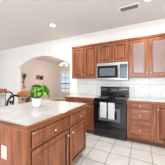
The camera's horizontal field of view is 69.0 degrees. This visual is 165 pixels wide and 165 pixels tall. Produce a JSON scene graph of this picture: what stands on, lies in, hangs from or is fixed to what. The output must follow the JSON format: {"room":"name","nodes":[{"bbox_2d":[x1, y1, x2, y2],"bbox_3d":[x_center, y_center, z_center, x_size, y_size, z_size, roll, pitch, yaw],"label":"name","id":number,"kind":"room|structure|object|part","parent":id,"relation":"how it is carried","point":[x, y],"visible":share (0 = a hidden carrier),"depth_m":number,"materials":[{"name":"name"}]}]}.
{"room":"kitchen","nodes":[
{"label":"kitchen","id":0,"kind":"room"},
{"bbox_2d":[21,59,56,102],"bbox_3d":[-2.945,-0.090,7.697,0.120,2.780,4.030,0,0,26],"label":"wall","id":1,"kind":"structure","parent":0,"point":[48,70],"depth_m":7.91,"materials":[{"name":"paint"}]},
{"bbox_2d":[57,63,69,97],"bbox_3d":[-0.051,-0.090,8.577,4.520,2.780,0.120,0,0,26],"label":"wall","id":2,"kind":"structure","parent":0,"point":[63,67],"depth_m":9.33,"materials":[{"name":"paint"}]},
{"bbox_2d":[60,71,69,92],"bbox_3d":[-1.322,-0.025,9.166,0.960,1.670,0.095,0,0,26],"label":"window","id":3,"kind":"structure","parent":2,"relation":"in","point":[64,75],"depth_m":9.18,"materials":[{"name":"glass"}]},
{"bbox_3d":[-1.302,-0.025,9.207,0.760,1.470,0.005,0,0,26],"label":"glass pane","id":4,"kind":"part","parent":3,"relation":"part of","materials":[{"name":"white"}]},
{"bbox_2d":[0,0,164,63],"bbox_3d":[-0.903,-1.505,3.016,9.500,0.050,11.400,0,0,26],"label":"ceiling","id":5,"kind":"structure","parent":0,"point":[22,22],"depth_m":2.78,"materials":[{"name":"paint"}]},
{"bbox_2d":[119,3,139,12],"bbox_3d":[0.923,-1.475,2.377,0.370,0.010,0.170,0,0,26],"label":"ceiling vent","id":6,"kind":"object","parent":5,"relation":"in","point":[133,6],"visible":1,"depth_m":2.37,"materials":[{"name":"white metal"}]},
{"bbox_2d":[0,25,164,105],"bbox_3d":[-0.372,-0.090,4.087,9.500,2.780,0.150,0,0,26],"label":"wall","id":7,"kind":"structure","parent":0,"point":[11,63],"depth_m":4.60,"materials":[{"name":"paint"}]},
{"bbox_2d":[0,18,164,53],"bbox_3d":[-0.426,-1.425,3.977,9.500,0.110,0.095,0,0,26],"label":"trim","id":8,"kind":"structure","parent":7,"relation":"attached to","point":[159,22],"depth_m":3.56,"materials":[{"name":"white paint"}]},
{"bbox_2d":[71,43,97,78],"bbox_3d":[0.104,-0.590,3.570,0.822,0.940,0.349,0,0,26],"label":"upper cabinet","id":9,"kind":"object","parent":7,"relation":"attached to","point":[85,57],"visible":0.91,"depth_m":3.43,"materials":[{"name":"brown wood"}]},
{"bbox_3d":[-0.132,-0.573,3.537,0.368,0.855,0.020,0,0,26],"label":"door","id":10,"kind":"part","parent":9,"relation":"part of","materials":[{"name":"brown wood"}]},
{"bbox_3d":[0.040,-1.038,3.440,0.822,0.045,0.042,0,0,26],"label":"cornice","id":11,"kind":"part","parent":9,"relation":"part of","materials":[{"name":"brown wood"}]},
{"bbox_3d":[0.221,-0.573,3.362,0.368,0.855,0.020,0,0,26],"label":"door","id":12,"kind":"part","parent":9,"relation":"part of","materials":[{"name":"brown wood"}]},
{"bbox_2d":[97,39,127,63],"bbox_3d":[0.823,-0.781,3.212,0.780,0.558,0.349,0,0,26],"label":"upper cabinet","id":13,"kind":"object","parent":7,"relation":"attached to","point":[117,50],"visible":0.88,"depth_m":3.07,"materials":[{"name":"brown wood"}]},
{"bbox_3d":[0.597,-0.763,3.176,0.348,0.473,0.020,0,0,26],"label":"door","id":14,"kind":"part","parent":13,"relation":"part of","materials":[{"name":"brown wood"}]},
{"bbox_3d":[0.759,-1.038,3.083,0.780,0.045,0.042,0,0,26],"label":"cornice","id":15,"kind":"part","parent":13,"relation":"part of","materials":[{"name":"brown wood"}]},
{"bbox_2d":[97,61,128,79],"bbox_3d":[0.798,-0.280,3.161,0.776,0.440,0.444,0,0,26],"label":"microwave oven","id":16,"kind":"object","parent":13,"relation":"attached to","point":[115,70],"visible":1,"depth_m":2.98,"materials":[{"name":"silver metal"}]},
{"bbox_3d":[0.641,-0.264,3.046,0.573,0.372,0.014,0,0,26],"label":"door","id":17,"kind":"part","parent":16,"relation":"part of","materials":[{"name":"silver metal"}]},
{"bbox_3d":[0.982,-0.275,2.881,0.172,0.350,0.006,0,0,26],"label":"control panel","id":18,"kind":"part","parent":16,"relation":"part of","materials":[{"name":"blue"}]},
{"bbox_3d":[0.931,-0.763,3.010,0.348,0.473,0.020,0,0,26],"label":"door","id":19,"kind":"part","parent":13,"relation":"part of","materials":[{"name":"brown wood"}]},
{"bbox_2d":[77,77,164,98],"bbox_3d":[1.115,0.133,3.259,2.900,0.505,0.010,0,0,26],"label":"backsplash","id":20,"kind":"structure","parent":7,"relation":"attached to","point":[153,87],"depth_m":3.15,"materials":[{"name":"tile"}]},
{"bbox_2d":[128,33,164,77],"bbox_3d":[1.561,-0.590,2.846,0.864,0.940,0.349,0,0,26],"label":"upper cabinet","id":21,"kind":"object","parent":7,"relation":"attached to","point":[146,54],"visible":1,"depth_m":2.74,"materials":[{"name":"brown wood"}]},
{"bbox_3d":[1.317,-0.573,2.819,0.266,0.731,0.012,0,0,26],"label":"door panel","id":22,"kind":"part","parent":21,"relation":"part of","materials":[{"name":"clear glass"}]},
{"bbox_3d":[1.316,-0.573,2.819,0.390,0.855,0.020,0,0,26],"label":"door","id":23,"kind":"part","parent":21,"relation":"part of","materials":[{"name":"brown wood"}]},
{"bbox_3d":[1.497,-1.038,2.717,0.864,0.045,0.042,0,0,26],"label":"cornice","id":24,"kind":"part","parent":21,"relation":"part of","materials":[{"name":"brown wood"}]},
{"bbox_3d":[1.688,-0.573,2.634,0.390,0.855,0.020,0,0,26],"label":"door","id":25,"kind":"part","parent":21,"relation":"part of","materials":[{"name":"brown wood"}]},
{"bbox_3d":[1.688,-0.573,2.635,0.266,0.731,0.012,0,0,26],"label":"door panel","id":26,"kind":"part","parent":21,"relation":"part of","materials":[{"name":"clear glass"}]},
{"bbox_2d":[73,132,164,164],"bbox_3d":[-1.888,1.325,1.032,9.500,0.050,6.970,0,0,26],"label":"floor","id":27,"kind":"structure","parent":0,"point":[100,150],"depth_m":2.20,"materials":[{"name":"tile"}]},
{"bbox_2d":[0,89,13,106],"bbox_3d":[-2.627,0.756,4.005,0.474,1.094,0.550,0,0,21],"label":"dining chair","id":28,"kind":"object","parent":27,"relation":"on","point":[5,91],"visible":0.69,"depth_m":4.21,"materials":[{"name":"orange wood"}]},
{"bbox_2d":[6,91,33,105],"bbox_3d":[-1.517,0.759,2.934,0.550,1.088,0.474,0,0,11],"label":"dining chair","id":29,"kind":"object","parent":27,"relation":"on","point":[22,93],"visible":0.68,"depth_m":3.12,"materials":[{"name":"orange wood"}]},
{"bbox_3d":[-1.741,0.587,2.997,0.083,0.555,0.375,0,0,14],"label":"armrest","id":30,"kind":"part","parent":29,"relation":"part of","materials":[{"name":"black metal"}]},
{"bbox_3d":[-1.477,0.300,3.134,0.480,0.170,0.067,0,0,11],"label":"backrest","id":31,"kind":"part","parent":29,"relation":"part of","materials":[{"name":"brown wood"}]},
{"bbox_2d":[0,100,87,164],"bbox_3d":[-0.677,0.842,1.853,1.140,0.917,1.303,0,0,26],"label":"kitchen island","id":32,"kind":"object","parent":27,"relation":"on","point":[54,132],"visible":0.97,"depth_m":1.35,"materials":[{"name":"brown wood"}]},
{"bbox_2d":[1,145,6,159],"bbox_3d":[-0.789,0.700,1.204,0.078,0.130,0.010,0,0,26],"label":"wall outlet","id":33,"kind":"object","parent":32,"relation":"attached to","point":[3,148],"visible":1,"depth_m":1.20,"materials":[{"name":"white plastic"}]},
{"bbox_2d":[29,83,49,106],"bbox_3d":[-0.671,0.198,1.884,0.301,0.370,0.322,0,0,5],"label":"potted plant","id":34,"kind":"object","parent":32,"relation":"on","point":[37,94],"visible":1,"depth_m":1.84,"materials":[{"name":"green plant"}]},
{"bbox_3d":[-0.721,0.312,1.899,0.160,0.140,0.160,0,0,26],"label":"pot","id":35,"kind":"part","parent":34,"relation":"part of","materials":[{"name":"white ceramic"}]},
{"bbox_3d":[-0.329,0.532,1.363,0.020,0.135,0.600,0,0,26],"label":"drawer","id":36,"kind":"part","parent":32,"relation":"part of","materials":[{"name":"brown wood"}]},
{"bbox_3d":[-0.329,0.902,1.363,0.020,0.545,0.600,0,0,26],"label":"door","id":37,"kind":"part","parent":32,"relation":"part of","materials":[{"name":"brown wood"}]},
{"bbox_3d":[-0.061,0.532,1.903,0.020,0.135,0.525,0,0,26],"label":"drawer","id":38,"kind":"part","parent":32,"relation":"part of","materials":[{"name":"brown wood"}]},
{"bbox_3d":[-0.061,0.902,1.903,0.020,0.545,0.525,0,0,26],"label":"door","id":39,"kind":"part","parent":32,"relation":"part of","materials":[{"name":"brown wood"}]},
{"bbox_2d":[65,98,93,133],"bbox_3d":[0.019,0.865,3.427,0.847,0.870,0.659,0,0,26],"label":"base cabinet","id":40,"kind":"object","parent":27,"relation":"on","point":[90,108],"visible":0.38,"depth_m":3.03,"materials":[{"name":"brown wood"}]},
{"bbox_3d":[-0.109,0.517,3.169,0.777,0.125,0.020,0,0,26],"label":"drawer","id":41,"kind":"part","parent":40,"relation":"part of","materials":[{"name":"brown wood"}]},
{"bbox_2d":[64,94,98,99],"bbox_3d":[0.018,0.409,3.441,0.862,0.048,0.639,0,0,26],"label":"countertop","id":42,"kind":"structure","parent":40,"relation":"on","point":[75,96],"depth_m":3.30,"materials":[{"name":"stone"}]},
{"bbox_3d":[0.070,0.887,3.080,0.378,0.565,0.020,0,0,26],"label":"door","id":43,"kind":"part","parent":40,"relation":"part of","materials":[{"name":"brown wood"}]},
{"bbox_2d":[94,86,128,140],"bbox_3d":[0.741,0.708,3.047,0.768,1.185,0.698,0,0,26],"label":"range","id":44,"kind":"object","parent":27,"relation":"on","point":[116,128],"visible":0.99,"depth_m":2.82,"materials":[{"name":"black metal"}]},
{"bbox_2d":[100,102,106,117],"bbox_3d":[0.486,0.639,2.795,0.155,0.351,0.047,0,0,26],"label":"dish towel","id":45,"kind":"object","parent":44,"relation":"hanging from","point":[103,106],"visible":1,"depth_m":2.78,"materials":[{"name":"fabric"}]},
{"bbox_3d":[0.615,0.750,2.790,0.360,0.190,0.001,0,0,26],"label":"dark glass","id":46,"kind":"part","parent":44,"relation":"part of","materials":[{"name":"black glass"}]},
{"bbox_3d":[0.629,1.279,2.822,0.756,0.034,0.015,0,0,26],"label":"toe panel","id":47,"kind":"part","parent":44,"relation":"part of","materials":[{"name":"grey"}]},
{"bbox_3d":[0.626,1.149,2.814,0.760,0.222,0.038,0,0,26],"label":"storage drawer","id":48,"kind":"part","parent":44,"relation":"part of","materials":[{"name":"black metal"}]},
{"bbox_3d":[0.625,0.730,2.812,0.760,0.590,0.043,0,0,26],"label":"oven door","id":49,"kind":"part","parent":44,"relation":"part of","materials":[{"name":"black ceramic"}]},
{"bbox_2d":[108,103,114,119],"bbox_3d":[0.651,0.647,2.712,0.145,0.366,0.047,0,0,26],"label":"dish towel","id":50,"kind":"object","parent":44,"relation":"hanging from","point":[111,107],"visible":1,"depth_m":2.70,"materials":[{"name":"fabric"}]},
{"bbox_2d":[94,96,128,100],"bbox_3d":[0.742,0.394,3.049,0.768,0.023,0.545,0,0,26],"label":"cooktop","id":51,"kind":"object","parent":44,"relation":"in","point":[100,98],"depth_m":2.91,"materials":[{"name":"black glass"}]},
{"bbox_2d":[127,102,152,145],"bbox_3d":[1.327,0.865,2.778,0.504,0.870,0.659,0,0,26],"label":"base cabinet","id":52,"kind":"object","parent":27,"relation":"on","point":[139,115],"visible":0.96,"depth_m":2.51,"materials":[{"name":"brown wood"}]},
{"bbox_3d":[1.208,0.998,2.515,0.405,0.355,0.020,0,0,26],"label":"drawer","id":53,"kind":"part","parent":52,"relation":"part of","materials":[{"name":"brown wood"}]},
{"bbox_3d":[1.208,0.688,2.515,0.405,0.195,0.020,0,0,26],"label":"drawer","id":54,"kind":"part","parent":52,"relation":"part of","materials":[{"name":"brown wood"}]},
{"bbox_3d":[1.208,0.499,2.515,0.405,0.112,0.020,0,0,26],"label":"drawer","id":55,"kind":"part","parent":52,"relation":"part of","materials":[{"name":"brown wood"}]},
{"bbox_2d":[127,97,164,104],"bbox_3d":[1.598,0.409,2.656,1.099,0.048,0.639,0,0,26],"label":"countertop","id":56,"kind":"structure","parent":52,"relation":"on","point":[158,101],"depth_m":2.57,"materials":[{"name":"stone"}]},
{"bbox_2d":[153,104,164,147],"bbox_3d":[1.820,0.865,2.534,0.593,0.870,0.659,0,0,26],"label":"base cabinet","id":57,"kind":"object","parent":27,"relation":"on","point":[158,110],"visible":0.82,"depth_m":2.36,"materials":[{"name":"brown wood"}]},
{"bbox_3d":[1.695,0.809,2.274,0.500,0.732,0.020,0,0,26],"label":"door","id":58,"kind":"part","parent":57,"relation":"part of","materials":[{"name":"brown wood"}]}
]}

